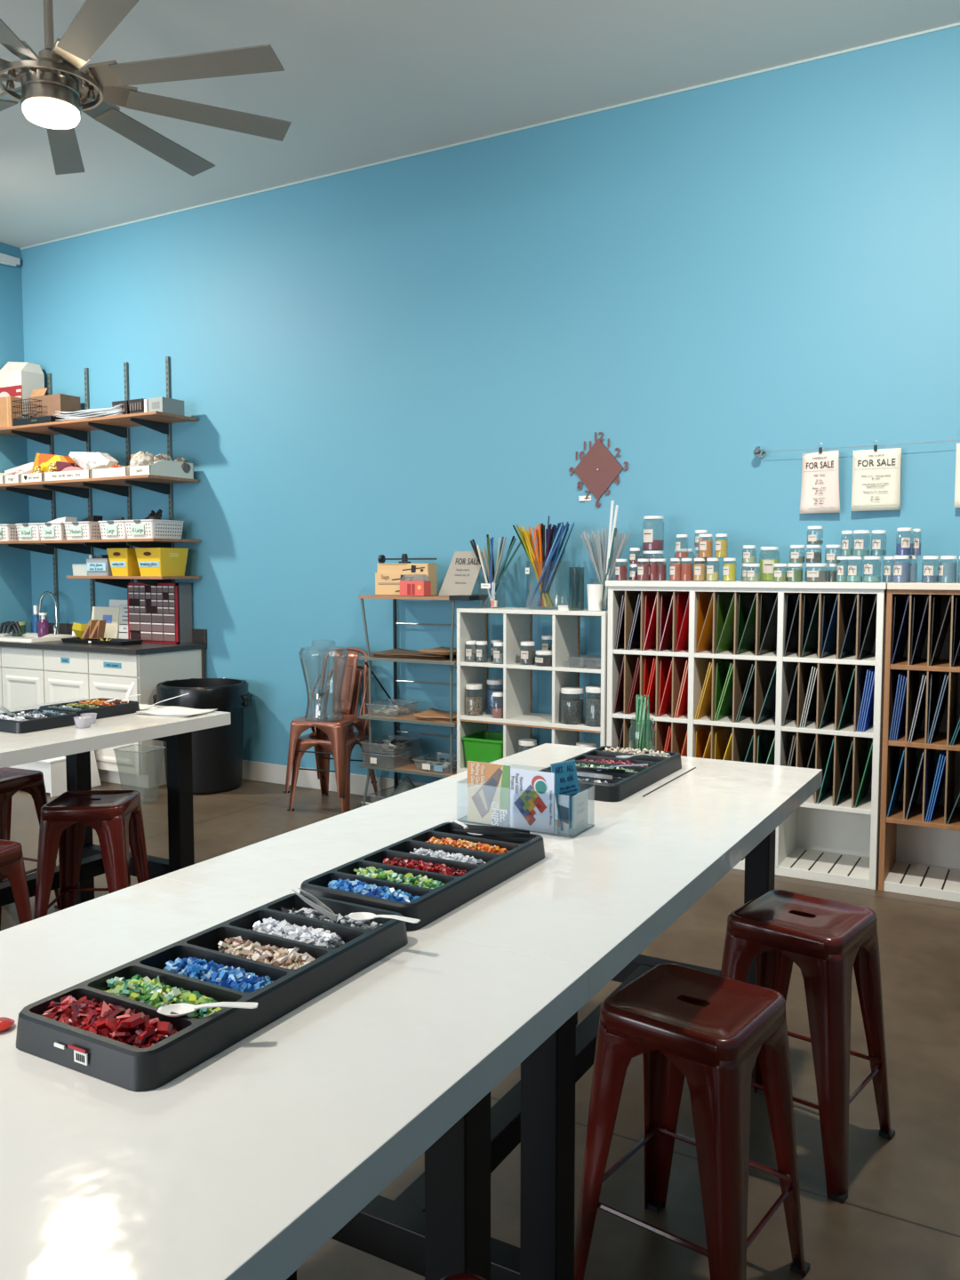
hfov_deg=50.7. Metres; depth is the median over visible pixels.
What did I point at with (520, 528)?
rod
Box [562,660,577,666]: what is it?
clear tray
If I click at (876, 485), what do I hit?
sheet
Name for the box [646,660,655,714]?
sheet
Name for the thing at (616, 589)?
shelf
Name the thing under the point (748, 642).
sheet
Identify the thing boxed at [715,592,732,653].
sheet
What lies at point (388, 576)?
kit box
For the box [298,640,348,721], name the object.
dispenser
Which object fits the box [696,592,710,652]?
sheet
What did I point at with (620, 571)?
glass jar
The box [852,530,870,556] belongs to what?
glass jar
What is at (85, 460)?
paper bag
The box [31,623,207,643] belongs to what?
backsplash
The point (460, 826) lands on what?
tweezers
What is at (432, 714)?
paper stack
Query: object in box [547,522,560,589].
rod
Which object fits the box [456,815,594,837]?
brochure holder
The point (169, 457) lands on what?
bag
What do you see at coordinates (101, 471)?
bin
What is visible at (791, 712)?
sheet
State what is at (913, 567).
glass jar
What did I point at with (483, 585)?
price tag
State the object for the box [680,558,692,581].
glass jar
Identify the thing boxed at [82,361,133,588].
upright
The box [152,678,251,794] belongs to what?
trash can
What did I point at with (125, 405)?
crate
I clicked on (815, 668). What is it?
sheet
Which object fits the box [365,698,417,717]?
clear box
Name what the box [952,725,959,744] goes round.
sheet
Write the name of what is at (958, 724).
sheet
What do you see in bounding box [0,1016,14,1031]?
pebble
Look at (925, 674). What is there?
sheet
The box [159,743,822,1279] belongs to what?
work table
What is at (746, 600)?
sheet
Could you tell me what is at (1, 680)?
base cabinet
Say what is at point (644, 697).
stringer
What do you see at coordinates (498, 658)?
glass jar
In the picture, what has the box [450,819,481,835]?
plastic spoon
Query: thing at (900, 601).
sheet
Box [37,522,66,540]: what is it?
basket
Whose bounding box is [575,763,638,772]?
shard
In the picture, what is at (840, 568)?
glass jar
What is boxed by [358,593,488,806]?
shelving unit
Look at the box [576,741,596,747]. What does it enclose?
glass jar
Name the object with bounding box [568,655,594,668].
clear tray
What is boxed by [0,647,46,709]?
base cabinet
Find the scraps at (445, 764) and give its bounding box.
[424,758,456,769]
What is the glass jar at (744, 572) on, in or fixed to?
on the glass rack at (825, 841)
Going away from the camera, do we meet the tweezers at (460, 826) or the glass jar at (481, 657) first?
the tweezers at (460, 826)
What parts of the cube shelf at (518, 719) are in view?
shelf, panel, shelf, shelf, panel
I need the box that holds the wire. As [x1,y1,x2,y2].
[763,440,956,451]
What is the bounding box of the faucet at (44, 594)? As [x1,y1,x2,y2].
[38,591,59,633]
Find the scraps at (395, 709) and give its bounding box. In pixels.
[373,704,409,714]
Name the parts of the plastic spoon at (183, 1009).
handle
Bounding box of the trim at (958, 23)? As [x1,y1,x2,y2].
[20,22,959,249]
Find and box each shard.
[0,714,29,720]
[12,711,47,718]
[30,709,66,715]
[48,704,81,710]
[65,703,98,707]
[79,698,115,705]
[96,697,127,703]
[280,906,382,929]
[383,856,466,876]
[409,847,486,864]
[426,836,508,853]
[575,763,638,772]
[577,777,615,783]
[581,758,648,767]
[602,746,671,757]
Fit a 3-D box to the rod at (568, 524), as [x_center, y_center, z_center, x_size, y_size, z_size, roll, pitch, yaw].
[0.416,-0.416,5.658,0.170,0.463,0.011,1,4,18]
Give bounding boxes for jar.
[11,622,25,636]
[464,683,483,715]
[465,640,476,662]
[476,640,487,662]
[486,679,503,713]
[490,640,502,660]
[492,691,503,718]
[493,641,503,663]
[518,738,536,752]
[520,640,535,664]
[535,650,551,666]
[541,635,551,656]
[560,687,583,724]
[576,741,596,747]
[584,686,600,727]
[615,559,627,580]
[628,718,655,747]
[629,547,640,563]
[629,564,637,579]
[637,559,648,580]
[641,551,663,564]
[642,515,663,551]
[648,559,658,580]
[656,559,666,580]
[669,558,681,581]
[673,548,694,579]
[675,534,687,558]
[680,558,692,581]
[693,558,705,581]
[694,529,708,546]
[694,547,707,563]
[698,534,712,557]
[705,558,719,581]
[714,534,727,558]
[722,558,735,580]
[741,563,747,580]
[742,545,756,562]
[745,563,759,581]
[759,546,779,581]
[772,563,787,582]
[786,563,803,582]
[789,544,805,563]
[804,563,827,582]
[805,544,822,563]
[806,526,823,543]
[824,544,840,563]
[827,563,837,581]
[835,556,847,582]
[840,530,853,555]
[846,556,863,581]
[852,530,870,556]
[863,556,880,582]
[870,530,886,556]
[882,556,895,582]
[892,555,909,583]
[896,528,912,555]
[908,555,917,582]
[912,528,921,555]
[921,556,939,583]
[938,555,957,583]
[957,555,959,583]
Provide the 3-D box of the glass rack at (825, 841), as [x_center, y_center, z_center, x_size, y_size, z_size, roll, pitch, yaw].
[1.346,0.414,5.160,1.368,1.425,0.418,2,5,30]
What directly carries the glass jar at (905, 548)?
on the glass jar at (900, 571)
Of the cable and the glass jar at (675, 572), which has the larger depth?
the cable
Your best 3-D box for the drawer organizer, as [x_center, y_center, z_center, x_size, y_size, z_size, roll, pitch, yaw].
[-2.329,-0.201,7.361,0.505,0.430,0.148,2,5,30]
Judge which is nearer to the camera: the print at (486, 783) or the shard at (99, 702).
the print at (486, 783)
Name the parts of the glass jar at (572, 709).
lid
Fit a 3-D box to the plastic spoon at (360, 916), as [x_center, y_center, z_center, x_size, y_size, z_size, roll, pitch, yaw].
[-0.150,0.435,1.582,0.124,0.014,0.034,2,5,24]
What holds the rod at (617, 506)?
in the glass vase
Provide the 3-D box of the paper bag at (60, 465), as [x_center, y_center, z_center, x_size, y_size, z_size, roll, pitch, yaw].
[-3.067,-1.240,7.389,0.280,0.135,0.051,2,5,30]
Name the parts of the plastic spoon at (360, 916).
handle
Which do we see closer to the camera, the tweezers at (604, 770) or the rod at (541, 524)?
the tweezers at (604, 770)
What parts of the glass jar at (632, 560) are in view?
lid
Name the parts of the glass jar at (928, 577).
lid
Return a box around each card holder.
[80,619,98,638]
[88,619,106,639]
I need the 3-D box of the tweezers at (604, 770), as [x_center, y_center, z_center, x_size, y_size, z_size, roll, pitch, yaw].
[0.330,0.354,2.760,0.132,0.010,0.016,1,4,19]
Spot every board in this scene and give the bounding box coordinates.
[91,606,119,638]
[109,599,127,607]
[118,604,130,639]
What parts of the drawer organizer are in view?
drawer, drawer, drawer, drawer, drawer, drawer, drawer, drawer, drawer, drawer, drawer, drawer, drawer, drawer, drawer, drawer, drawer, drawer, drawer, drawer, drawer, drawer, drawer, drawer, drawer, drawer, drawer, drawer, drawer, drawer, drawer, drawer, drawer, drawer, drawer, drawer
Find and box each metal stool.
[0,767,60,931]
[0,840,32,924]
[33,789,150,919]
[440,1272,486,1279]
[574,962,810,1279]
[720,888,895,1203]
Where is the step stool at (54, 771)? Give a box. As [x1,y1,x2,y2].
[8,750,101,797]
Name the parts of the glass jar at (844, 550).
lid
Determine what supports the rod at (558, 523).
in the glass vase at (570, 561)
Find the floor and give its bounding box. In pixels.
[0,778,959,1279]
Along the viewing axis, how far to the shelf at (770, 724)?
4.99 m
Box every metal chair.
[283,647,376,798]
[287,664,380,813]
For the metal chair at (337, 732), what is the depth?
6.40 m
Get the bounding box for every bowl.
[72,622,87,639]
[157,1003,196,1016]
[347,912,375,921]
[464,827,481,835]
[616,755,631,759]
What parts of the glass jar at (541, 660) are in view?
lid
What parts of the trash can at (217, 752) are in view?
handle, handle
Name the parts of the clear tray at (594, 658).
lid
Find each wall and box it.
[0,241,32,632]
[20,25,959,783]
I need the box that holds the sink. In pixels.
[0,632,77,642]
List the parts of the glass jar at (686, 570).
lid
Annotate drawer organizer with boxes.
[127,582,191,643]
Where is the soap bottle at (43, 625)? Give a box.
[37,612,49,637]
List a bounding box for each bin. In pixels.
[0,471,14,483]
[4,469,31,483]
[21,470,47,482]
[44,464,101,480]
[91,464,130,478]
[106,548,140,575]
[113,744,165,797]
[128,459,193,479]
[135,547,188,575]
[461,730,503,767]
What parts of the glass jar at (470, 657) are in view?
lid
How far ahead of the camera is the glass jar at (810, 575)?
4.78 m
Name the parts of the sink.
chrome knob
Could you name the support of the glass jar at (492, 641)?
on the cube shelf at (518, 719)
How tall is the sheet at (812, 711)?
0.287 m
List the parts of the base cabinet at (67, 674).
drawer, door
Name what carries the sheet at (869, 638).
on the glass rack at (825, 841)
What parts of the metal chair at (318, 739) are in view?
leg, leg, seat, leg, frame, leg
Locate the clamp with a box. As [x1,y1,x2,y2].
[377,553,436,563]
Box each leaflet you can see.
[467,760,510,826]
[510,768,554,832]
[557,794,569,833]
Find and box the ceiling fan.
[0,0,291,175]
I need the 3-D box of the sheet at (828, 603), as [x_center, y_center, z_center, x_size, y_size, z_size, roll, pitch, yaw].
[1.696,-0.072,4.922,0.010,0.294,0.322,2,5,30]
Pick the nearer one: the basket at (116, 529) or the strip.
the strip
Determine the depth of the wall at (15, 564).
8.00 m
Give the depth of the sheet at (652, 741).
5.24 m
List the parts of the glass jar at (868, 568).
lid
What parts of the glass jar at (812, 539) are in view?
lid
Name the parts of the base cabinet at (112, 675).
drawer, door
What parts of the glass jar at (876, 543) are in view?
lid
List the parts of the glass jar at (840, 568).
lid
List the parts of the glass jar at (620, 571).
lid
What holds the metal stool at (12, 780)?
on the floor
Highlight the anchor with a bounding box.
[752,446,765,457]
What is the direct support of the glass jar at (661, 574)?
on the glass rack at (825, 841)
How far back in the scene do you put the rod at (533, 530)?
5.64 m
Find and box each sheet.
[614,594,624,648]
[614,656,623,712]
[616,597,624,648]
[618,724,623,747]
[626,593,640,649]
[626,656,639,713]
[628,660,639,713]
[629,596,640,649]
[643,594,655,646]
[643,594,656,650]
[643,656,655,696]
[646,657,655,701]
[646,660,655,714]
[650,725,655,750]
[657,660,671,716]
[658,595,672,651]
[658,657,671,711]
[659,594,672,646]
[664,725,671,751]
[665,728,671,751]
[674,660,688,718]
[675,593,688,647]
[675,593,689,651]
[676,664,687,718]
[695,661,711,719]
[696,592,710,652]
[696,593,712,652]
[696,664,711,719]
[713,662,733,720]
[714,659,733,717]
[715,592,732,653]
[715,593,734,653]
[716,664,733,720]
[735,664,754,722]
[736,592,756,651]
[736,593,756,654]
[736,665,754,722]
[744,735,753,762]
[756,664,776,724]
[757,729,774,763]
[758,593,777,653]
[758,594,777,655]
[765,736,775,764]
[782,664,798,726]
[784,593,799,654]
[784,594,799,656]
[787,734,796,766]
[789,736,796,767]
[800,450,839,513]
[800,593,818,656]
[800,594,819,657]
[800,664,817,727]
[801,666,817,727]
[803,668,817,727]
[807,737,815,768]
[816,738,834,803]
[818,667,836,728]
[820,593,837,657]
[820,594,838,658]
[835,740,853,805]
[837,668,855,730]
[839,595,856,658]
[851,448,901,511]
[854,742,872,807]
[856,665,874,731]
[858,594,873,657]
[858,595,877,659]
[858,668,873,731]
[860,670,874,731]
[863,673,874,731]
[887,749,904,816]
[888,670,907,740]
[891,595,904,662]
[891,596,909,663]
[891,671,907,740]
[893,673,907,740]
[896,676,907,740]
[905,751,924,819]
[908,672,927,742]
[910,595,923,663]
[910,596,928,664]
[910,674,927,742]
[925,750,946,821]
[927,671,938,743]
[927,750,946,821]
[928,672,949,743]
[929,595,941,664]
[929,596,951,665]
[929,674,949,743]
[929,754,946,821]
[947,792,959,823]
[950,719,959,744]
[952,596,959,666]
[952,641,959,666]
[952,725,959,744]
[954,443,959,507]
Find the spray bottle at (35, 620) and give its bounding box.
[31,605,39,632]
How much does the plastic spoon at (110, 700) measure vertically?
0.027 m
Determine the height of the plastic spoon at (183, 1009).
0.012 m
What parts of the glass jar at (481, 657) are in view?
lid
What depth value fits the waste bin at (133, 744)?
6.50 m
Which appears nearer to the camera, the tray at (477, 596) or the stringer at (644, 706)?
the stringer at (644, 706)
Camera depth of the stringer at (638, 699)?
3.17 m
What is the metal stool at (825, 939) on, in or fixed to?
on the floor
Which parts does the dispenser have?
lid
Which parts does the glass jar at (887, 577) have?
lid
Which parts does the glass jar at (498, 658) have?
lid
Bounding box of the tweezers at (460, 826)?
[456,824,529,832]
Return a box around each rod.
[470,540,498,606]
[472,539,495,600]
[476,544,492,600]
[482,547,489,580]
[483,541,520,606]
[485,537,516,606]
[487,536,492,598]
[487,536,506,606]
[488,536,493,606]
[490,538,495,597]
[492,536,503,593]
[493,536,501,593]
[494,536,514,594]
[512,525,553,606]
[515,524,550,607]
[519,527,552,606]
[521,526,546,607]
[524,528,551,606]
[526,529,549,602]
[528,521,568,607]
[528,526,544,607]
[529,522,562,606]
[532,528,541,583]
[535,528,540,562]
[536,528,568,607]
[538,523,543,607]
[538,523,551,607]
[538,527,557,607]
[540,523,547,591]
[540,526,543,569]
[541,524,549,603]
[543,525,544,567]
[544,520,574,591]
[545,522,559,591]
[545,523,569,592]
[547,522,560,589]
[547,523,574,591]
[547,526,553,592]
[548,525,564,591]
[549,524,574,588]
[601,504,618,608]
[601,528,616,605]
[603,500,614,608]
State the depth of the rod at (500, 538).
5.78 m
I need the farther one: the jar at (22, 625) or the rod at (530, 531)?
the jar at (22, 625)
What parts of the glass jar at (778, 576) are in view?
lid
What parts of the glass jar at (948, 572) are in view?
lid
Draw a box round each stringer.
[634,698,639,748]
[635,696,636,730]
[636,699,642,748]
[639,705,645,748]
[640,702,644,749]
[641,696,646,749]
[644,703,646,748]
[645,699,648,748]
[646,704,649,749]
[648,695,650,749]
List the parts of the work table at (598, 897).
leg, leg, leg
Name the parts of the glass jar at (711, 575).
lid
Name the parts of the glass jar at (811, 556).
lid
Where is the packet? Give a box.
[59,465,84,471]
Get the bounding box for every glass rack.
[605,579,889,889]
[878,581,959,902]
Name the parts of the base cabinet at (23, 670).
drawer, door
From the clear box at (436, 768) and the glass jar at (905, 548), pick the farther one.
the clear box at (436, 768)
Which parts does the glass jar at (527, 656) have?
lid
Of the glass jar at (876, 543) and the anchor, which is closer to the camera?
the glass jar at (876, 543)
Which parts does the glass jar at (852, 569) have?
lid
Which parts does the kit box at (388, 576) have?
panel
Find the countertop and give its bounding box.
[0,623,207,655]
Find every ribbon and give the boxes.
[32,465,43,473]
[47,461,56,471]
[108,464,122,468]
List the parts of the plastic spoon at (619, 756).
handle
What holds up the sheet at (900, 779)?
on the glass rack at (918, 857)
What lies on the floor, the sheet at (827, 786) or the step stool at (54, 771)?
the step stool at (54, 771)
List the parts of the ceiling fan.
blade, blade arm, blade arm, blade, blade arm, blade arm, down rod, blade, blade arm, blade arm, blade, blade arm, blade arm, blade, blade, blade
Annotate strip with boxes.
[642,767,695,796]
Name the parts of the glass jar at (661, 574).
lid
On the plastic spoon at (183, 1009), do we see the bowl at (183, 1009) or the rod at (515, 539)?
the bowl at (183, 1009)
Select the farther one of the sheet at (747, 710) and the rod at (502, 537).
the rod at (502, 537)
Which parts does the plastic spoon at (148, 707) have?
handle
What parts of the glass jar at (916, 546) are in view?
lid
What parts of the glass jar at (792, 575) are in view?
lid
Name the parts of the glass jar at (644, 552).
lid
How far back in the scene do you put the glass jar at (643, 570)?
5.22 m
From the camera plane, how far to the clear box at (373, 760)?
6.10 m
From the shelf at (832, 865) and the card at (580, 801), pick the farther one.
the shelf at (832, 865)
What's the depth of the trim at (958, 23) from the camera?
5.71 m
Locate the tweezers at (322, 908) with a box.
[291,888,336,920]
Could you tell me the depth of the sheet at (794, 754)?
4.90 m
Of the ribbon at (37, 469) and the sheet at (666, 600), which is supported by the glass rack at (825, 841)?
the sheet at (666, 600)
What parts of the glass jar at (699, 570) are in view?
lid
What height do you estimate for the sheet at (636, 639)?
0.285 m
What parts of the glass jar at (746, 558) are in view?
lid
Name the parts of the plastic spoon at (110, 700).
handle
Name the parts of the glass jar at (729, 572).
lid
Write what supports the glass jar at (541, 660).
on the cube shelf at (518, 719)
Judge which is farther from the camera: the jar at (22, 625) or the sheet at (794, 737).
the jar at (22, 625)
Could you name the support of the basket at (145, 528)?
on the wall shelf at (108, 540)
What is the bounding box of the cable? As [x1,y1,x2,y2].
[0,621,22,633]
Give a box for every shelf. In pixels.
[0,410,197,437]
[0,474,198,490]
[0,538,199,544]
[66,576,199,579]
[360,709,456,726]
[360,755,456,775]
[361,655,456,664]
[366,594,448,597]
[456,606,607,774]
[612,710,873,737]
[613,586,877,593]
[613,648,875,665]
[732,847,869,888]
[799,788,871,815]
[883,860,959,902]
[885,800,959,831]
[888,728,959,751]
[890,657,959,672]
[892,589,959,594]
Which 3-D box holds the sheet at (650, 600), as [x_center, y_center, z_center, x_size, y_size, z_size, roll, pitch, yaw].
[0.929,-0.097,5.359,0.010,0.282,0.322,2,5,30]
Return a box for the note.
[578,496,591,502]
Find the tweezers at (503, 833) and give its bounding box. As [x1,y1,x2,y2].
[452,828,529,837]
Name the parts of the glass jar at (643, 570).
lid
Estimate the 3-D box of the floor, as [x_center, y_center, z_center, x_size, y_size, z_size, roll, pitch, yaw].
[-1.387,1.458,1.321,11.010,0.100,10.130,2,5,30]
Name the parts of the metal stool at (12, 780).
leg, leg, seat, leg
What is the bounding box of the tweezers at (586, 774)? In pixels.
[576,772,612,779]
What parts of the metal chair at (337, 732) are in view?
leg, leg, seat, leg, frame, leg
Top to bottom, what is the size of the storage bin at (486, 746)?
0.180 m
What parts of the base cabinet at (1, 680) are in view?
drawer, door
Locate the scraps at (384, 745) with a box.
[371,738,411,752]
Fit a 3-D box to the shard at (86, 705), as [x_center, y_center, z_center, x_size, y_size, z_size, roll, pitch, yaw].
[-1.597,0.274,4.078,0.207,0.044,0.058,2,5,30]
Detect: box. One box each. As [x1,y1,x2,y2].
[0,361,44,418]
[0,396,22,427]
[28,388,80,419]
[148,396,184,415]
[360,753,376,763]
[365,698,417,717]
[375,563,436,595]
[400,580,431,596]
[422,763,442,772]
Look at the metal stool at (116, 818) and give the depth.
3.79 m
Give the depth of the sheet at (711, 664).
5.08 m
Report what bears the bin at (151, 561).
on the wall shelf at (68, 577)
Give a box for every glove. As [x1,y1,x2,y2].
[48,516,77,522]
[79,515,102,521]
[147,509,162,519]
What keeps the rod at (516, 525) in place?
in the glass vase at (570, 561)
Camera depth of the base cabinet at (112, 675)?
6.89 m
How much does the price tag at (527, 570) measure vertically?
0.034 m
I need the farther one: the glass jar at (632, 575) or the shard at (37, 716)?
the glass jar at (632, 575)
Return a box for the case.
[12,415,63,425]
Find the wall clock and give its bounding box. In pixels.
[568,432,627,507]
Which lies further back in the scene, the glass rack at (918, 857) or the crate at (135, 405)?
the crate at (135, 405)
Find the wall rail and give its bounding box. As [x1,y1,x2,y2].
[0,252,20,266]
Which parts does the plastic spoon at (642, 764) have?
handle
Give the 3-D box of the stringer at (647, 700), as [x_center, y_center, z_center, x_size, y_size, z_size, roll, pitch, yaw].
[0.520,0.274,3.161,0.004,0.178,0.024,2,5,22]
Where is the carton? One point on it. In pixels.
(146, 401)
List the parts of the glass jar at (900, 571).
lid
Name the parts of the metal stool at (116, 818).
leg, leg, seat, leg, leg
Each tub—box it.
[72,564,87,575]
[86,558,112,575]
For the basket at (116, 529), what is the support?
on the wall shelf at (108, 540)
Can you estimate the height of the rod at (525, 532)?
0.433 m
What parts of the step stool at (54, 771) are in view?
frame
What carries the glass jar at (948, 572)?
on the glass rack at (918, 857)
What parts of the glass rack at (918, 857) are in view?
panel, panel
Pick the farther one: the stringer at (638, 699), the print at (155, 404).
the print at (155, 404)
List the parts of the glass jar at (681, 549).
lid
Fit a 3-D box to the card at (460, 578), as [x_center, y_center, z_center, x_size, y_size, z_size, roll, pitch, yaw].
[-0.102,-0.389,5.929,0.275,0.262,0.100,2,5,30]
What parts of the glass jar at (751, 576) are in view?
lid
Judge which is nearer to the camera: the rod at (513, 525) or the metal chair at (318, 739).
the rod at (513, 525)
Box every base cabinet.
[0,647,3,709]
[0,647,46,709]
[43,649,100,780]
[88,648,205,788]
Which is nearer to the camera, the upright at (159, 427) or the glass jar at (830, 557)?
the glass jar at (830, 557)
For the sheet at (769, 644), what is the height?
0.298 m
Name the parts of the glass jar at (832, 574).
lid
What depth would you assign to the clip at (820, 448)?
5.04 m
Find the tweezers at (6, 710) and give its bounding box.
[0,705,12,715]
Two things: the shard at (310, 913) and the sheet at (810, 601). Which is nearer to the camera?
the shard at (310, 913)
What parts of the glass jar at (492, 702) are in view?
lid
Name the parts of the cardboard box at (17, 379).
red panel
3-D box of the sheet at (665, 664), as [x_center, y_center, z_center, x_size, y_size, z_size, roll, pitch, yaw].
[1.002,0.238,5.341,0.010,0.287,0.322,2,5,30]
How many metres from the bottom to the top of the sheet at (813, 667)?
0.295 m
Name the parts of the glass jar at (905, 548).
lid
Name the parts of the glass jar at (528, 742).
lid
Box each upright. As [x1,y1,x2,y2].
[5,373,59,621]
[42,368,95,619]
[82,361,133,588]
[124,356,175,586]
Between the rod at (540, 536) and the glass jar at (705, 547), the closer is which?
the glass jar at (705, 547)
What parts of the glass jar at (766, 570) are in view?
lid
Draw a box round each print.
[0,392,9,397]
[54,1042,64,1049]
[102,615,111,623]
[119,608,127,632]
[152,401,159,408]
[467,760,503,787]
[471,768,502,818]
[479,788,487,810]
[483,777,496,805]
[490,808,509,826]
[499,765,509,809]
[557,804,568,823]
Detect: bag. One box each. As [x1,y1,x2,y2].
[4,462,33,474]
[12,469,25,474]
[32,453,79,471]
[56,461,74,471]
[68,451,118,470]
[129,451,153,466]
[152,455,169,463]
[156,453,172,460]
[173,456,191,472]
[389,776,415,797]
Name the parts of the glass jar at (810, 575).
lid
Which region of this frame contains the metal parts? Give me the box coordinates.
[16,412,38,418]
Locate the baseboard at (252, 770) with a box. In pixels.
[241,760,429,798]
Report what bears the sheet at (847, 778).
on the glass rack at (825, 841)
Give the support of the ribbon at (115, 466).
in the bin at (101, 471)
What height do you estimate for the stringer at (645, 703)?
0.177 m
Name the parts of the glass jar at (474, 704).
lid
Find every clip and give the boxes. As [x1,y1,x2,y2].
[818,442,822,453]
[873,440,878,450]
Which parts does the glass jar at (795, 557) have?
lid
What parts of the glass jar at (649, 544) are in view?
lid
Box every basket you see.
[0,524,18,541]
[12,398,41,419]
[15,522,40,540]
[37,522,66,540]
[63,521,102,539]
[97,520,127,539]
[123,519,183,538]
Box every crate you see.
[112,400,129,415]
[128,398,143,413]
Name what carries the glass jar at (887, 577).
on the glass rack at (825, 841)
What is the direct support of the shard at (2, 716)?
in the tray at (52, 721)
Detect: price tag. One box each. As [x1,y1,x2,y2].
[480,583,490,588]
[525,568,529,574]
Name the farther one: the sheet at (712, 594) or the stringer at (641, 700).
the sheet at (712, 594)
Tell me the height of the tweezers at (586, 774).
0.010 m
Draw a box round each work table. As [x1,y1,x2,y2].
[0,698,230,906]
[0,876,589,1279]
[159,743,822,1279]
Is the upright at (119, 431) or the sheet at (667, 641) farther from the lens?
the upright at (119, 431)
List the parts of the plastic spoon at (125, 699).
handle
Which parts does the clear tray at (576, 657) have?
lid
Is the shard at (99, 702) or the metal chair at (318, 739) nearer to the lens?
the shard at (99, 702)
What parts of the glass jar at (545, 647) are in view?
lid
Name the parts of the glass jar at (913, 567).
lid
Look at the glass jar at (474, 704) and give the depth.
5.76 m
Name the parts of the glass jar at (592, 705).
lid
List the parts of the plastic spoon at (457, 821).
handle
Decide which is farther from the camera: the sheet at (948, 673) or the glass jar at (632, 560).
the glass jar at (632, 560)
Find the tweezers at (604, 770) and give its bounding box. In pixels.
[576,768,624,773]
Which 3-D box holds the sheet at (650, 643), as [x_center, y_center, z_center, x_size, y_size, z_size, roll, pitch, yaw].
[0.954,-0.098,5.335,0.072,0.286,0.338,2,5,30]
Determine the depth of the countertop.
7.11 m
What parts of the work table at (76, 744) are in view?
leg, rail, leg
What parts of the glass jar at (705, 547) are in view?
lid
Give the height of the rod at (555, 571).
0.468 m
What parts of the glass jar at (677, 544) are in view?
lid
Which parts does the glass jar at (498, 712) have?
lid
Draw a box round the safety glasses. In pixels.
[94,554,108,558]
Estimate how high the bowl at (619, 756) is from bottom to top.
0.008 m
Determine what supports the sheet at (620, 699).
on the glass rack at (825, 841)
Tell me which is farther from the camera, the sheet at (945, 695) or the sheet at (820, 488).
the sheet at (820, 488)
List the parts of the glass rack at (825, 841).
panel, panel, panel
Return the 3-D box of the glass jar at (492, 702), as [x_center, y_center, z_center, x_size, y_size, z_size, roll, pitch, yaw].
[0.086,0.326,5.861,0.100,0.195,0.100,2,5,30]
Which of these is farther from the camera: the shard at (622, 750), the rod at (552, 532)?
the rod at (552, 532)
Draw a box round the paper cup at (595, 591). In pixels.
[586,584,603,610]
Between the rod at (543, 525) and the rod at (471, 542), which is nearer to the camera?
the rod at (543, 525)
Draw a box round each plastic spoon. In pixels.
[104,694,141,702]
[120,682,135,703]
[142,693,188,709]
[157,1001,258,1016]
[347,912,420,923]
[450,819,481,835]
[596,763,647,770]
[616,753,669,759]
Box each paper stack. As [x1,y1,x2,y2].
[55,404,123,421]
[133,705,217,716]
[138,704,159,709]
[369,648,456,659]
[413,707,456,721]
[417,647,456,655]
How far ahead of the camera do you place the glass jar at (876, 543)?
4.70 m
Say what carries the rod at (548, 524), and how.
in the glass vase at (570, 561)
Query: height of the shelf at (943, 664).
0.022 m
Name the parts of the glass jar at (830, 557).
lid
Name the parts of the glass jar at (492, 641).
lid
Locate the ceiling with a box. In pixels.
[0,0,959,247]
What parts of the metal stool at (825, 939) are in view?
leg, leg, seat, leg, leg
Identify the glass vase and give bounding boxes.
[526,560,570,608]
[568,585,583,610]
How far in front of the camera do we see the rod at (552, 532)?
5.60 m
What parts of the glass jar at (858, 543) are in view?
lid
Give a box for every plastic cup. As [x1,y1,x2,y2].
[72,715,92,727]
[80,712,96,724]
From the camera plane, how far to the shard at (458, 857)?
1.97 m
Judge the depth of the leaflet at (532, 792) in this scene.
2.29 m
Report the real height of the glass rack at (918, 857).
1.425 m
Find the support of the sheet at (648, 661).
on the glass rack at (825, 841)
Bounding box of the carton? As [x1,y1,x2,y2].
[144,399,148,412]
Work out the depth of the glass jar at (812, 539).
4.80 m
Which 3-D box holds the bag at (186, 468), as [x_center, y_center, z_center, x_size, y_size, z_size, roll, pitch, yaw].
[-2.100,-1.210,7.116,0.142,0.143,0.155,2,5,30]
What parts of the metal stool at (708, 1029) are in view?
leg, leg, seat, leg, leg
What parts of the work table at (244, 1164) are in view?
leg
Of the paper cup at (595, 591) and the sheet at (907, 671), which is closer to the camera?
the sheet at (907, 671)
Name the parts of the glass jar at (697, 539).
lid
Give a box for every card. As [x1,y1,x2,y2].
[438,551,486,595]
[550,759,579,831]
[557,605,568,610]
[571,789,588,835]
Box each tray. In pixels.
[0,708,77,733]
[16,893,407,1091]
[39,697,139,719]
[60,637,143,645]
[299,822,544,931]
[448,593,488,600]
[537,745,681,801]
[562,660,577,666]
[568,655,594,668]
[585,656,600,669]
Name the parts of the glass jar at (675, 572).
lid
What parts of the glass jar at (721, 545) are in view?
lid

